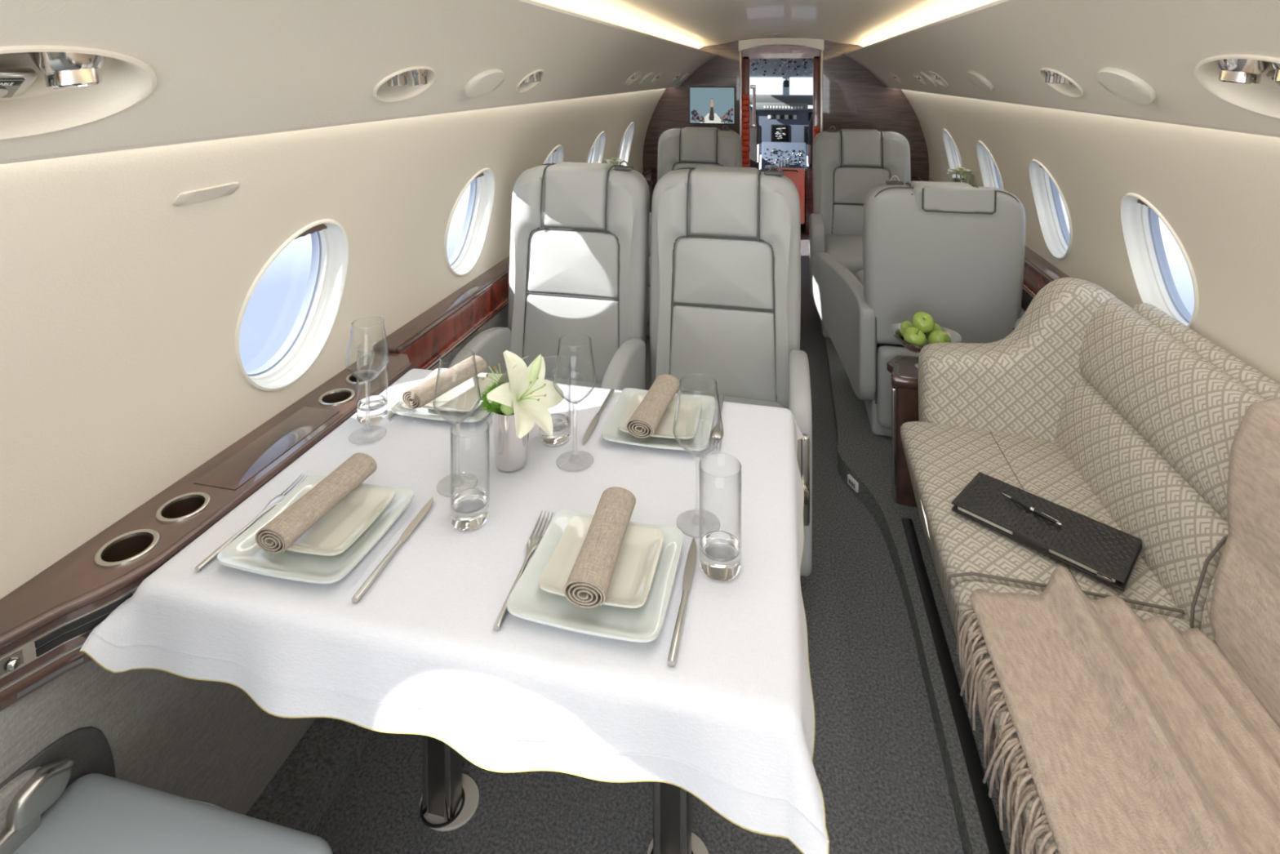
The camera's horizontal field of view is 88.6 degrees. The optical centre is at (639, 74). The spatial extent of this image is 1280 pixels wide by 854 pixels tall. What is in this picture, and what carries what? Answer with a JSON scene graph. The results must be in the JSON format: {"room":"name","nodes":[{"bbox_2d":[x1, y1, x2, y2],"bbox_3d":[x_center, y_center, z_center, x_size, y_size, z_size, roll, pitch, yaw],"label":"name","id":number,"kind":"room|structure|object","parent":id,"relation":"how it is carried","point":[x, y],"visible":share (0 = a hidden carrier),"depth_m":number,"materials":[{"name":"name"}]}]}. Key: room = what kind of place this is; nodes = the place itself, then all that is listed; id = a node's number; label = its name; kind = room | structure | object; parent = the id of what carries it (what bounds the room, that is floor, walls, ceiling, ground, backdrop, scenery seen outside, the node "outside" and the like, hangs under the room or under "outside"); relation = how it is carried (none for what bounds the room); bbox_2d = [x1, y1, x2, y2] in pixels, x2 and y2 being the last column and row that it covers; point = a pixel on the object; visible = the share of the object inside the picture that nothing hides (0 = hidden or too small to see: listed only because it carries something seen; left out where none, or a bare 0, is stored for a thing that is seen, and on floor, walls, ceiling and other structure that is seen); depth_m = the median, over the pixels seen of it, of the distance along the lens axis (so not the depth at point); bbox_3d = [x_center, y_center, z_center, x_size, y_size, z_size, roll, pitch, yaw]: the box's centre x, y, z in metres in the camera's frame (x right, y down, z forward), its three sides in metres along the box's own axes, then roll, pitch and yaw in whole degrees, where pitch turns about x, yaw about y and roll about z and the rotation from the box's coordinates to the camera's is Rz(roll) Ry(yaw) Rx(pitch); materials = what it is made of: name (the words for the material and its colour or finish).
{"room":"aircraft cabin","nodes":[
{"label":"aircraft cabin","id":0,"kind":"room"},
{"bbox_2d":[0,88,666,599],"bbox_3d":[-0.543,0.468,2.001,0.242,0.865,6.327,0,0,12],"label":"wall","id":1,"kind":"structure","parent":0,"point":[121,304],"depth_m":1.14,"materials":[{"name":"beige plastic"}]},
{"bbox_2d":[0,45,156,140],"bbox_3d":[-0.603,0.011,0.635,0.112,0.110,0.265,0,0,12],"label":"light","id":2,"kind":"object","parent":1,"relation":"attached to","point":[44,89],"visible":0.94,"depth_m":0.69,"materials":[{"name":"beige"}]},
{"bbox_2d":[0,67,37,97],"bbox_3d":[-0.632,0.009,0.629,0.030,0.030,0.084,0,0,12],"label":"switch plate","id":3,"kind":"object","parent":2,"relation":"attached to","point":[15,82],"depth_m":0.65,"materials":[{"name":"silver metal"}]},
{"bbox_2d":[0,351,413,711],"bbox_3d":[-0.952,0.786,0.353,0.158,0.100,2.840,0,0,12],"label":"ledge","id":4,"kind":"object","parent":1,"relation":"attached to","point":[46,621],"visible":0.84,"depth_m":1.05,"materials":[{"name":"brown wood"}]},
{"bbox_2d":[173,182,239,205],"bbox_3d":[-0.728,0.200,1.106,0.015,0.023,0.124,0,0,12],"label":"handle","id":5,"kind":"object","parent":1,"relation":"attached to","point":[218,191],"visible":1,"depth_m":1.10,"materials":[{"name":"beige plastic"}]},
{"bbox_2d":[234,218,349,391],"bbox_3d":[-0.785,0.509,1.469,0.156,0.371,0.330,0,0,12],"label":"window","id":6,"kind":"structure","parent":1,"relation":"in","point":[312,328],"depth_m":1.57,"materials":[{"name":"white plastic"}]},
{"bbox_2d":[294,223,327,239],"bbox_3d":[-0.757,0.344,1.463,0.024,0.039,0.174,0,0,12],"label":"shade","id":7,"kind":"object","parent":6,"relation":"attached to","point":[322,227],"depth_m":1.51,"materials":[{"name":"brown"}]},
{"bbox_2d":[0,181,652,814],"bbox_3d":[-0.624,1.135,2.032,0.085,0.630,6.300,0,0,12],"label":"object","id":8,"kind":"structure","parent":1,"relation":"attached to","point":[206,741],"depth_m":1.10,"materials":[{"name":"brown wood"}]},
{"bbox_2d":[0,0,717,164],"bbox_3d":[-0.286,-0.053,1.958,0.398,0.294,6.300,0,0,12],"label":"overhead panel","id":9,"kind":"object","parent":1,"relation":"attached to","point":[222,68],"depth_m":0.97,"materials":[{"name":"beige plastic"}]},
{"bbox_2d":[372,66,436,102],"bbox_3d":[-0.463,0.010,1.278,0.090,0.089,0.187,0,0,12],"label":"light","id":10,"kind":"object","parent":1,"relation":"attached to","point":[409,82],"visible":0.73,"depth_m":1.29,"materials":[{"name":"beige"}]},
{"bbox_2d":[444,168,495,276],"bbox_3d":[-0.608,0.509,2.274,0.156,0.371,0.330,0,0,12],"label":"window","id":11,"kind":"structure","parent":1,"relation":"in","point":[467,253],"depth_m":2.39,"materials":[{"name":"white plastic"}]},
{"bbox_2d":[463,68,505,97],"bbox_3d":[-0.380,0.020,1.607,0.074,0.073,0.168,0,0,12],"label":"light","id":12,"kind":"object","parent":1,"relation":"attached to","point":[485,82],"visible":1,"depth_m":1.58,"materials":[{"name":"white plastic"}]},
{"bbox_2d":[372,168,653,369],"bbox_3d":[-0.311,0.790,3.415,0.090,0.124,3.405,0,0,12],"label":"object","id":13,"kind":"object","parent":1,"relation":"attached to","point":[442,327],"visible":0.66,"depth_m":2.05,"materials":[{"name":"brown wood"}]},
{"bbox_2d":[515,69,544,93],"bbox_3d":[-0.326,0.010,1.900,0.087,0.086,0.140,0,0,12],"label":"light","id":14,"kind":"object","parent":1,"relation":"attached to","point":[530,81],"visible":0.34,"depth_m":1.91,"materials":[{"name":"beige"}]},
{"bbox_2d":[543,145,564,164],"bbox_3d":[-0.444,0.509,3.017,0.156,0.371,0.330,0,0,12],"label":"window","id":15,"kind":"structure","parent":1,"relation":"in","point":[557,154],"depth_m":3.12,"materials":[{"name":"white plastic"}]},
{"bbox_2d":[586,131,606,163],"bbox_3d":[-0.282,0.509,3.749,0.156,0.371,0.330,0,0,12],"label":"window","id":16,"kind":"structure","parent":1,"relation":"in","point":[595,155],"depth_m":3.89,"materials":[{"name":"white"}]},
{"bbox_2d":[617,122,634,165],"bbox_3d":[-0.123,0.509,4.471,0.156,0.371,0.330,0,0,12],"label":"window","id":17,"kind":"structure","parent":1,"relation":"in","point":[625,144],"depth_m":4.61,"materials":[{"name":"white plastic"}]},
{"bbox_2d":[245,227,964,853],"bbox_3d":[0.715,1.492,3.426,2.120,0.095,9.600,0,0,12],"label":"floor","id":18,"kind":"structure","parent":0,"point":[877,762],"depth_m":1.38,"materials":[{"name":"grey carpet"}]},
{"bbox_2d":[0,757,333,853],"bbox_3d":[-0.687,0.930,0.575,0.470,1.100,0.727,0,0,12],"label":"seat","id":19,"kind":"object","parent":18,"relation":"on","point":[97,813],"visible":1,"depth_m":0.88,"materials":[{"name":"grey leather"}]},
{"bbox_2d":[0,725,115,832],"bbox_3d":[-0.847,1.091,0.822,0.031,0.319,0.400,0,0,12],"label":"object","id":20,"kind":"object","parent":19,"relation":"attached to","point":[90,750],"visible":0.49,"depth_m":0.95,"materials":[{"name":"fabric"}]},
{"bbox_2d":[447,160,649,390],"bbox_3d":[-0.278,0.890,2.073,0.536,1.179,0.769,0,0,12],"label":"seat","id":21,"kind":"object","parent":18,"relation":"on","point":[579,255],"visible":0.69,"depth_m":2.26,"materials":[{"name":"grey leather"}]},
{"bbox_2d":[544,377,601,387],"bbox_3d":[-0.299,1.099,1.976,0.430,0.163,0.570,0,0,12],"label":"seat cushion","id":22,"kind":"object","parent":21,"relation":"on","point":[579,381],"depth_m":2.20,"materials":[{"name":"grey leather"}]},
{"bbox_2d":[419,735,708,853],"bbox_3d":[-0.205,1.115,1.218,0.925,0.730,0.700,0,0,12],"label":"dining table","id":23,"kind":"object","parent":18,"relation":"on","point":[450,797],"visible":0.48,"depth_m":1.30,"materials":[{"name":"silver metal"}]},
{"bbox_2d":[79,368,829,853],"bbox_3d":[-0.202,0.803,1.207,1.011,0.117,0.824,0,0,12],"label":"tablecloth","id":24,"kind":"object","parent":23,"relation":"on","point":[731,724],"visible":0.81,"depth_m":0.90,"materials":[{"name":"white fabric"}]},
{"bbox_2d":[194,474,311,571],"bbox_3d":[-0.637,0.739,1.093,0.024,0.008,0.229,0,0,12],"label":"fork","id":25,"kind":"object","parent":24,"relation":"on","point":[278,498],"visible":0.84,"depth_m":1.08,"materials":[{"name":"silver metal"}]},
{"bbox_2d":[217,475,413,583],"bbox_3d":[-0.513,0.733,1.061,0.216,0.021,0.216,0,0,12],"label":"dinner plate","id":26,"kind":"object","parent":24,"relation":"on","point":[243,553],"visible":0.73,"depth_m":1.01,"materials":[{"name":"grey ceramic"}]},
{"bbox_2d":[254,480,395,555],"bbox_3d":[-0.509,0.726,1.072,0.156,0.018,0.156,0,0,12],"label":"plate","id":27,"kind":"object","parent":26,"relation":"on","point":[341,526],"visible":0.59,"depth_m":1.07,"materials":[{"name":"grey ceramic"}]},
{"bbox_2d":[254,453,377,553],"bbox_3d":[-0.522,0.695,1.075,0.058,0.036,0.207,0,0,16],"label":"napkin","id":28,"kind":"object","parent":27,"relation":"on","point":[282,531],"visible":1,"depth_m":1.04,"materials":[{"name":"beige fabric"}]},
{"bbox_2d":[345,318,389,444],"bbox_3d":[-0.562,0.626,1.353,0.084,0.234,0.084,0,0,12],"label":"wine glass","id":29,"kind":"object","parent":24,"relation":"on","point":[367,434],"visible":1,"depth_m":1.35,"materials":[{"name":"clear glass"}]},
{"bbox_2d":[345,318,389,381],"bbox_3d":[-0.562,0.571,1.353,0.084,0.122,0.084,0,0,12],"label":"bowl","id":30,"kind":"object","parent":29,"relation":"on","point":[383,318],"depth_m":1.35,"materials":[{"name":"clear glass"}]},
{"bbox_2d":[356,344,387,424],"bbox_3d":[-0.580,0.665,1.420,0.063,0.156,0.063,0,0,12],"label":"water tumbler","id":31,"kind":"object","parent":24,"relation":"on","point":[378,403],"visible":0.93,"depth_m":1.41,"materials":[{"name":"clear glass"}]},
{"bbox_2d":[351,496,433,602],"bbox_3d":[-0.380,0.739,1.035,0.014,0.008,0.228,0,0,11],"label":"knife","id":32,"kind":"object","parent":24,"relation":"on","point":[414,523],"visible":1,"depth_m":1.01,"materials":[{"name":"silver metal"}]},
{"bbox_2d":[391,368,502,422],"bbox_3d":[-0.417,0.733,1.495,0.216,0.021,0.216,0,0,11],"label":"dinner plate","id":33,"kind":"object","parent":24,"relation":"on","point":[400,407],"visible":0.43,"depth_m":1.43,"materials":[{"name":"grey ceramic"}]},
{"bbox_2d":[422,376,497,412],"bbox_3d":[-0.416,0.726,1.491,0.156,0.018,0.156,0,0,11],"label":"plate","id":34,"kind":"object","parent":33,"relation":"on","point":[462,397],"visible":0.6,"depth_m":1.49,"materials":[{"name":"grey ceramic"}]},
{"bbox_2d":[402,355,486,408],"bbox_3d":[-0.439,0.695,1.490,0.058,0.036,0.207,0,0,28],"label":"napkin","id":35,"kind":"object","parent":34,"relation":"on","point":[421,394],"visible":0.99,"depth_m":1.46,"materials":[{"name":"beige fabric"}]},
{"bbox_2d":[432,352,480,497],"bbox_3d":[-0.331,0.626,1.189,0.084,0.234,0.084,0,0,12],"label":"wine glass","id":36,"kind":"object","parent":24,"relation":"on","point":[450,485],"visible":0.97,"depth_m":1.19,"materials":[{"name":"clear glass"}]},
{"bbox_2d":[432,353,480,423],"bbox_3d":[-0.331,0.571,1.189,0.084,0.122,0.084,0,0,12],"label":"bowl","id":37,"kind":"object","parent":36,"relation":"on","point":[458,422],"depth_m":1.18,"materials":[{"name":"clear glass"}]},
{"bbox_2d":[450,422,489,531],"bbox_3d":[-0.284,0.665,1.095,0.063,0.156,0.063,0,0,12],"label":"water tumbler","id":38,"kind":"object","parent":24,"relation":"on","point":[469,507],"visible":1,"depth_m":1.08,"materials":[{"name":"clear glass"}]},
{"bbox_2d":[490,407,528,471],"bbox_3d":[-0.246,0.687,1.252,0.078,0.114,0.078,0,0,12],"label":"flower vase","id":39,"kind":"object","parent":24,"relation":"on","point":[510,451],"visible":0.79,"depth_m":1.22,"materials":[{"name":"silver metal"}]},
{"bbox_2d":[479,380,505,416],"bbox_3d":[-0.272,0.631,1.238,0.067,0.105,0.068,0,0,12],"label":"leaf","id":40,"kind":"object","parent":39,"relation":"in","point":[495,406],"visible":0.47,"depth_m":1.22,"materials":[{"name":"green plant"}]},
{"bbox_2d":[470,355,528,413],"bbox_3d":[-0.272,0.603,1.282,0.108,0.104,0.127,0,0,45],"label":"lily","id":41,"kind":"object","parent":39,"relation":"in","point":[504,378],"visible":0.51,"depth_m":1.27,"materials":[{"name":"green plant"}]},
{"bbox_2d":[486,350,564,438],"bbox_3d":[-0.213,0.599,1.228,0.121,0.144,0.150,0,0,3],"label":"lily","id":42,"kind":"object","parent":39,"relation":"in","point":[531,403],"visible":0.98,"depth_m":1.24,"materials":[{"name":"white plant"}]},
{"bbox_2d":[528,354,541,384],"bbox_3d":[-0.217,0.603,1.268,0.053,0.123,0.022,0,0,-15],"label":"bud","id":43,"kind":"object","parent":39,"relation":"in","point":[535,366],"visible":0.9,"depth_m":1.26,"materials":[{"name":"green plant"}]},
{"bbox_2d":[493,511,553,630],"bbox_3d":[-0.174,0.739,0.990,0.024,0.008,0.229,0,0,9],"label":"fork","id":44,"kind":"object","parent":24,"relation":"on","point":[533,542],"visible":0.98,"depth_m":1.01,"materials":[{"name":"silver metal"}]},
{"bbox_2d":[539,357,570,445],"bbox_3d":[-0.173,0.665,1.341,0.063,0.156,0.063,0,0,12],"label":"water tumbler","id":45,"kind":"object","parent":24,"relation":"on","point":[561,422],"visible":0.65,"depth_m":1.32,"materials":[{"name":"clear glass"}]},
{"bbox_2d":[552,336,596,471],"bbox_3d":[-0.125,0.626,1.262,0.084,0.234,0.084,0,0,12],"label":"wine glass","id":46,"kind":"object","parent":24,"relation":"on","point":[575,460],"visible":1,"depth_m":1.26,"materials":[{"name":"clear glass"}]},
{"bbox_2d":[552,339,596,404],"bbox_3d":[-0.125,0.571,1.262,0.084,0.122,0.084,0,0,12],"label":"bowl","id":47,"kind":"object","parent":46,"relation":"on","point":[574,402],"depth_m":1.26,"materials":[{"name":"clear glass"}]},
{"bbox_2d":[506,510,683,642],"bbox_3d":[-0.057,0.733,0.965,0.216,0.021,0.216,0,0,14],"label":"dinner plate","id":48,"kind":"object","parent":24,"relation":"on","point":[526,601],"visible":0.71,"depth_m":0.91,"materials":[{"name":"grey ceramic"}]},
{"bbox_2d":[538,515,663,608],"bbox_3d":[-0.053,0.726,0.976,0.156,0.018,0.156,0,0,14],"label":"plate","id":49,"kind":"object","parent":48,"relation":"on","point":[637,562],"visible":0.7,"depth_m":0.98,"materials":[{"name":"grey ceramic"}]},
{"bbox_2d":[564,486,635,608],"bbox_3d":[-0.055,0.695,0.977,0.058,0.036,0.207,0,0,11],"label":"napkin","id":50,"kind":"object","parent":49,"relation":"on","point":[588,583],"visible":1,"depth_m":0.94,"materials":[{"name":"beige fabric"}]},
{"bbox_2d":[582,388,614,444],"bbox_3d":[-0.089,0.739,1.426,0.014,0.008,0.228,0,0,14],"label":"knife","id":51,"kind":"object","parent":24,"relation":"on","point":[594,421],"visible":1,"depth_m":1.41,"materials":[{"name":"silver metal"}]},
{"bbox_2d":[601,387,715,450],"bbox_3d":[0.045,0.733,1.391,0.216,0.021,0.216,0,0,12],"label":"dinner plate","id":52,"kind":"object","parent":24,"relation":"on","point":[611,432],"visible":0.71,"depth_m":1.35,"materials":[{"name":"grey ceramic"}]},
{"bbox_2d":[618,393,701,439],"bbox_3d":[0.046,0.726,1.387,0.156,0.018,0.156,0,0,12],"label":"plate","id":53,"kind":"object","parent":52,"relation":"on","point":[687,413],"visible":0.7,"depth_m":1.39,"materials":[{"name":"grey ceramic"}]},
{"bbox_2d":[626,373,679,438],"bbox_3d":[0.031,0.695,1.384,0.058,0.036,0.207,0,0,18],"label":"napkin","id":54,"kind":"object","parent":53,"relation":"on","point":[642,424],"visible":1,"depth_m":1.34,"materials":[{"name":"beige fabric"}]},
{"bbox_2d":[667,537,697,665],"bbox_3d":[0.064,0.739,0.935,0.014,0.008,0.228,0,0,13],"label":"knife","id":55,"kind":"object","parent":24,"relation":"on","point":[689,570],"visible":1,"depth_m":0.92,"materials":[{"name":"silver metal"}]},
{"bbox_2d":[672,377,724,538],"bbox_3d":[0.097,0.626,1.087,0.084,0.234,0.084,0,0,12],"label":"wine glass","id":56,"kind":"object","parent":24,"relation":"on","point":[695,522],"visible":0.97,"depth_m":1.08,"materials":[{"name":"clear glass"}]},
{"bbox_2d":[672,380,724,457],"bbox_3d":[0.097,0.571,1.087,0.084,0.122,0.084,0,0,12],"label":"bowl","id":57,"kind":"object","parent":56,"relation":"on","point":[697,455],"depth_m":1.08,"materials":[{"name":"clear glass"}]},
{"bbox_2d":[709,394,724,450],"bbox_3d":[0.167,0.739,1.397,0.024,0.008,0.229,0,0,11],"label":"fork","id":58,"kind":"object","parent":24,"relation":"on","point":[717,433],"visible":0.94,"depth_m":1.35,"materials":[{"name":"silver metal"}]},
{"bbox_2d":[699,456,741,581],"bbox_3d":[0.121,0.665,0.989,0.063,0.156,0.063,0,0,12],"label":"water tumbler","id":59,"kind":"object","parent":24,"relation":"on","point":[720,551],"visible":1,"depth_m":0.98,"materials":[{"name":"clear glass"}]},
{"bbox_2d":[645,124,742,336],"bbox_3d":[0.323,0.900,3.957,0.580,1.159,0.767,0,0,12],"label":"seat","id":60,"kind":"object","parent":18,"relation":"on","point":[686,147],"visible":0.24,"depth_m":4.16,"materials":[{"name":"grey leather"}]},
{"bbox_2d":[649,164,812,576],"bbox_3d":[0.239,0.890,1.958,0.530,1.179,0.779,0,0,12],"label":"seat","id":61,"kind":"object","parent":18,"relation":"on","point":[725,272],"visible":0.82,"depth_m":2.14,"materials":[{"name":"grey leather"}]},
{"bbox_2d":[675,391,786,408],"bbox_3d":[0.207,1.099,1.864,0.436,0.163,0.570,0,0,12],"label":"seat cushion","id":62,"kind":"object","parent":61,"relation":"on","point":[769,398],"depth_m":2.09,"materials":[{"name":"grey leather"}]},
{"bbox_2d":[750,106,759,169],"bbox_3d":[1.018,0.880,6.693,0.422,1.200,0.550,0,0,12],"label":"seat","id":63,"kind":"object","parent":18,"relation":"on","point":[754,132],"visible":0.24,"depth_m":6.41,"materials":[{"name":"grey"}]},
{"bbox_2d":[760,142,806,227],"bbox_3d":[1.483,1.102,6.764,0.460,0.756,0.850,0,0,12],"label":"pedestal","id":64,"kind":"object","parent":18,"relation":"on","point":[781,154],"visible":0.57,"depth_m":6.89,"materials":[{"name":"blue"}]},
{"bbox_2d":[750,94,813,155],"bbox_3d":[1.579,0.555,7.245,1.560,0.650,0.470,0,0,12],"label":"panel","id":65,"kind":"object","parent":64,"relation":"on","point":[781,117],"visible":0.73,"depth_m":7.10,"materials":[{"name":"blue"}]},
{"bbox_2d":[764,164,813,235],"bbox_3d":[1.402,1.175,6.188,0.440,0.610,0.311,0,0,12],"label":"cabinet","id":66,"kind":"object","parent":18,"relation":"on","point":[802,178],"visible":0.48,"depth_m":6.04,"materials":[{"name":"red wood"}]},
{"bbox_2d":[823,336,1021,853],"bbox_3d":[0.986,1.442,1.677,0.817,0.075,6.300,0,0,12],"label":"platform","id":67,"kind":"structure","parent":18,"relation":"on","point":[865,455],"depth_m":1.85,"materials":[{"name":"grey carpet"}]},
{"bbox_2d":[808,125,911,337],"bbox_3d":[1.288,0.861,3.740,0.620,1.089,0.760,0,0,12],"label":"seat","id":68,"kind":"object","parent":67,"relation":"on","point":[847,164],"visible":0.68,"depth_m":3.93,"materials":[{"name":"grey leather"}]},
{"bbox_2d":[824,234,862,276],"bbox_3d":[1.268,1.024,3.647,0.500,0.163,0.570,0,0,12],"label":"seat cushion","id":69,"kind":"object","parent":68,"relation":"on","point":[846,249],"depth_m":3.57,"materials":[{"name":"grey leather"}]},
{"bbox_2d":[886,355,919,506],"bbox_3d":[0.998,1.197,2.199,0.318,0.417,0.195,0,0,12],"label":"side table","id":70,"kind":"object","parent":67,"relation":"on","point":[904,375],"visible":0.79,"depth_m":2.14,"materials":[{"name":"brown wood"}]},
{"bbox_2d":[889,322,961,368],"bbox_3d":[0.963,0.931,2.216,0.223,0.118,0.214,0,0,20],"label":"fruit bowl","id":71,"kind":"object","parent":70,"relation":"on","point":[955,337],"visible":0.3,"depth_m":2.21,"materials":[{"name":"silver metal"}]},
{"bbox_2d":[903,326,925,346],"bbox_3d":[0.920,0.884,2.197,0.070,0.070,0.070,0,0,31],"label":"apple","id":72,"kind":"object","parent":71,"relation":"in","point":[913,335],"visible":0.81,"depth_m":2.18,"materials":[{"name":"green food"}]},
{"bbox_2d":[911,311,934,333],"bbox_3d":[0.958,0.840,2.218,0.070,0.070,0.069,0,0,35],"label":"apple","id":73,"kind":"object","parent":72,"relation":"on","point":[924,322],"visible":0.93,"depth_m":2.20,"materials":[{"name":"green food"}]},
{"bbox_2d":[928,329,951,344],"bbox_3d":[0.995,0.884,2.177,0.070,0.070,0.070,0,0,-4],"label":"apple","id":74,"kind":"object","parent":71,"relation":"in","point":[937,335],"visible":0.69,"depth_m":2.16,"materials":[{"name":"green food"}]},
{"bbox_2d":[812,175,1025,436],"bbox_3d":[1.145,0.898,2.820,0.751,1.014,0.841,0,0,12],"label":"seat","id":75,"kind":"object","parent":67,"relation":"on","point":[951,252],"visible":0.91,"depth_m":2.46,"materials":[{"name":"grey leather"}]},
{"bbox_2d":[855,270,904,346],"bbox_3d":[1.236,1.024,2.902,0.494,0.163,0.640,0,0,12],"label":"seat cushion","id":76,"kind":"object","parent":75,"relation":"on","point":[859,275],"depth_m":3.08,"materials":[{"name":"grey leather"}]},
{"bbox_2d":[900,277,1279,853],"bbox_3d":[0.822,1.009,0.666,0.661,0.792,2.855,0,0,12],"label":"sofa","id":77,"kind":"object","parent":67,"relation":"on","point":[1097,406],"visible":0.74,"depth_m":1.59,"materials":[{"name":"fabric"}]},
{"bbox_2d":[900,421,1182,710],"bbox_3d":[0.973,1.195,1.627,0.520,0.309,0.633,0,0,12],"label":"seat cushion","id":78,"kind":"object","parent":77,"relation":"on","point":[942,457],"depth_m":1.63,"materials":[{"name":"fabric"}]},
{"bbox_2d":[951,471,1142,591],"bbox_3d":[0.914,1.021,1.489,0.181,0.022,0.335,0,0,-43],"label":"portfolio","id":79,"kind":"object","parent":77,"relation":"on","point":[1108,554],"visible":1,"depth_m":1.46,"materials":[{"name":"black leather"}]},
{"bbox_2d":[1000,492,1062,527],"bbox_3d":[0.904,1.005,1.519,0.011,0.011,0.137,0,0,-32],"label":"pen","id":80,"kind":"object","parent":79,"relation":"on","point":[1031,508],"visible":1,"depth_m":1.51,"materials":[{"name":"black plastic"}]},
{"bbox_2d":[953,396,1279,853],"bbox_3d":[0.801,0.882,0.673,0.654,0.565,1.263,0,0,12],"label":"throw blanket","id":81,"kind":"object","parent":77,"relation":"on","point":[1136,735],"visible":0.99,"depth_m":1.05,"materials":[{"name":"beige fabric"}]},
{"bbox_2d":[536,0,998,48],"bbox_3d":[0.360,-0.236,1.815,1.200,0.082,6.300,0,0,12],"label":"ceiling","id":82,"kind":"structure","parent":0,"point":[696,24],"depth_m":2.76,"materials":[{"name":"white"}]},
{"bbox_2d":[642,37,928,194],"bbox_3d":[1.043,0.585,4.911,2.300,1.910,0.040,0,0,12],"label":"wall","id":83,"kind":"structure","parent":0,"point":[853,98],"depth_m":4.80,"materials":[{"name":"brown wood"}]},
{"bbox_2d":[688,86,735,124],"bbox_3d":[0.548,0.235,4.988,0.348,0.282,0.020,0,0,12],"label":"wall screen","id":84,"kind":"object","parent":83,"relation":"attached to","point":[707,104],"visible":1,"depth_m":4.98,"materials":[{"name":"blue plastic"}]},
{"bbox_2d":[738,37,823,213],"bbox_3d":[1.058,0.604,4.933,0.620,1.752,0.174,0,0,12],"label":"door","id":85,"kind":"structure","parent":83,"relation":"in","point":[770,51],"depth_m":4.91,"materials":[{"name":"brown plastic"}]},
{"bbox_2d":[900,88,1279,383],"bbox_3d":[1.259,0.468,1.617,0.242,0.865,6.300,0,0,12],"label":"wall","id":86,"kind":"structure","parent":0,"point":[1218,191],"depth_m":1.63,"materials":[{"name":"beige"}]},
{"bbox_2d":[942,128,964,178],"bbox_3d":[1.886,0.509,3.890,0.156,0.371,0.330,0,0,12],"label":"window","id":87,"kind":"structure","parent":86,"relation":"in","point":[954,160],"depth_m":4.03,"materials":[{"name":"white plastic"}]},
{"bbox_2d":[965,70,993,91],"bbox_3d":[1.138,0.020,2.198,0.074,0.073,0.170,0,0,12],"label":"mask","id":88,"kind":"object","parent":86,"relation":"attached to","point":[975,77],"visible":0.98,"depth_m":2.17,"materials":[{"name":"white"}]},
{"bbox_2d":[976,140,1004,189],"bbox_3d":[1.731,0.509,3.187,0.156,0.371,0.330,0,0,12],"label":"window","id":89,"kind":"structure","parent":86,"relation":"in","point":[990,173],"depth_m":3.32,"materials":[{"name":"white plastic"}]},
{"bbox_2d":[917,177,1070,298],"bbox_3d":[1.718,0.790,3.333,0.090,0.124,2.690,0,0,12],"label":"window ledge","id":90,"kind":"object","parent":86,"relation":"attached to","point":[1038,272],"visible":0.21,"depth_m":2.51,"materials":[{"name":"brown wood"}]},
{"bbox_2d":[946,166,973,183],"bbox_3d":[1.742,0.617,3.564,0.139,0.222,0.132,0,0,12],"label":"posy","id":91,"kind":"object","parent":90,"relation":"on","point":[959,171],"visible":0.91,"depth_m":3.55,"materials":[{"name":"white plant"}]},
{"bbox_2d":[1028,159,1072,259],"bbox_3d":[1.574,0.509,2.474,0.156,0.371,0.330,0,0,12],"label":"window","id":92,"kind":"structure","parent":86,"relation":"in","point":[1046,192],"depth_m":2.59,"materials":[{"name":"white plastic"}]},
{"bbox_2d":[1039,67,1083,97],"bbox_3d":[1.006,0.010,1.555,0.090,0.089,0.165,0,0,12],"label":"light","id":93,"kind":"object","parent":86,"relation":"attached to","point":[1058,81],"visible":0.44,"depth_m":1.57,"materials":[{"name":"beige"}]},
{"bbox_2d":[844,0,1279,137],"bbox_3d":[1.005,-0.053,1.673,0.398,0.294,6.300,0,0,12],"label":"overhead panel","id":94,"kind":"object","parent":86,"relation":"attached to","point":[1162,43],"depth_m":1.23,"materials":[{"name":"beige plastic"}]},
{"bbox_2d":[1096,67,1156,104],"bbox_3d":[0.930,0.020,1.257,0.074,0.073,0.156,0,0,12],"label":"mask","id":95,"kind":"object","parent":86,"relation":"attached to","point":[1122,84],"visible":1,"depth_m":1.23,"materials":[{"name":"white plastic"}]},
{"bbox_2d":[1120,192,1199,328],"bbox_3d":[1.418,0.509,1.766,0.156,0.371,0.330,0,0,12],"label":"window","id":96,"kind":"structure","parent":86,"relation":"in","point":[1140,220],"depth_m":1.88,"materials":[{"name":"white plastic"}]},
{"bbox_2d":[1193,54,1279,119],"bbox_3d":[0.856,0.011,0.881,0.112,0.110,0.286,0,0,12],"label":"light","id":97,"kind":"object","parent":86,"relation":"attached to","point":[1250,82],"visible":0.89,"depth_m":0.95,"materials":[{"name":"beige"}]},
{"bbox_2d":[1266,69,1279,87],"bbox_3d":[0.883,0.009,0.879,0.030,0.030,0.084,0,0,12],"label":"switch plate","id":98,"kind":"object","parent":97,"relation":"attached to","point":[1270,74],"depth_m":0.91,"materials":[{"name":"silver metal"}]},
{"bbox_3d":[1.454,-0.260,6.771,2.000,0.040,1.650,0,0,12],"label":"ceiling","id":99,"kind":"structure","parent":0,"visible":0},
{"bbox_2d":[750,58,813,75],"bbox_3d":[1.454,-0.108,6.678,0.840,0.256,0.756,0,0,12],"label":"panel","id":100,"kind":"object","parent":99,"relation":"attached to","point":[758,67],"visible":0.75,"depth_m":6.70,"materials":[{"name":"grey"}]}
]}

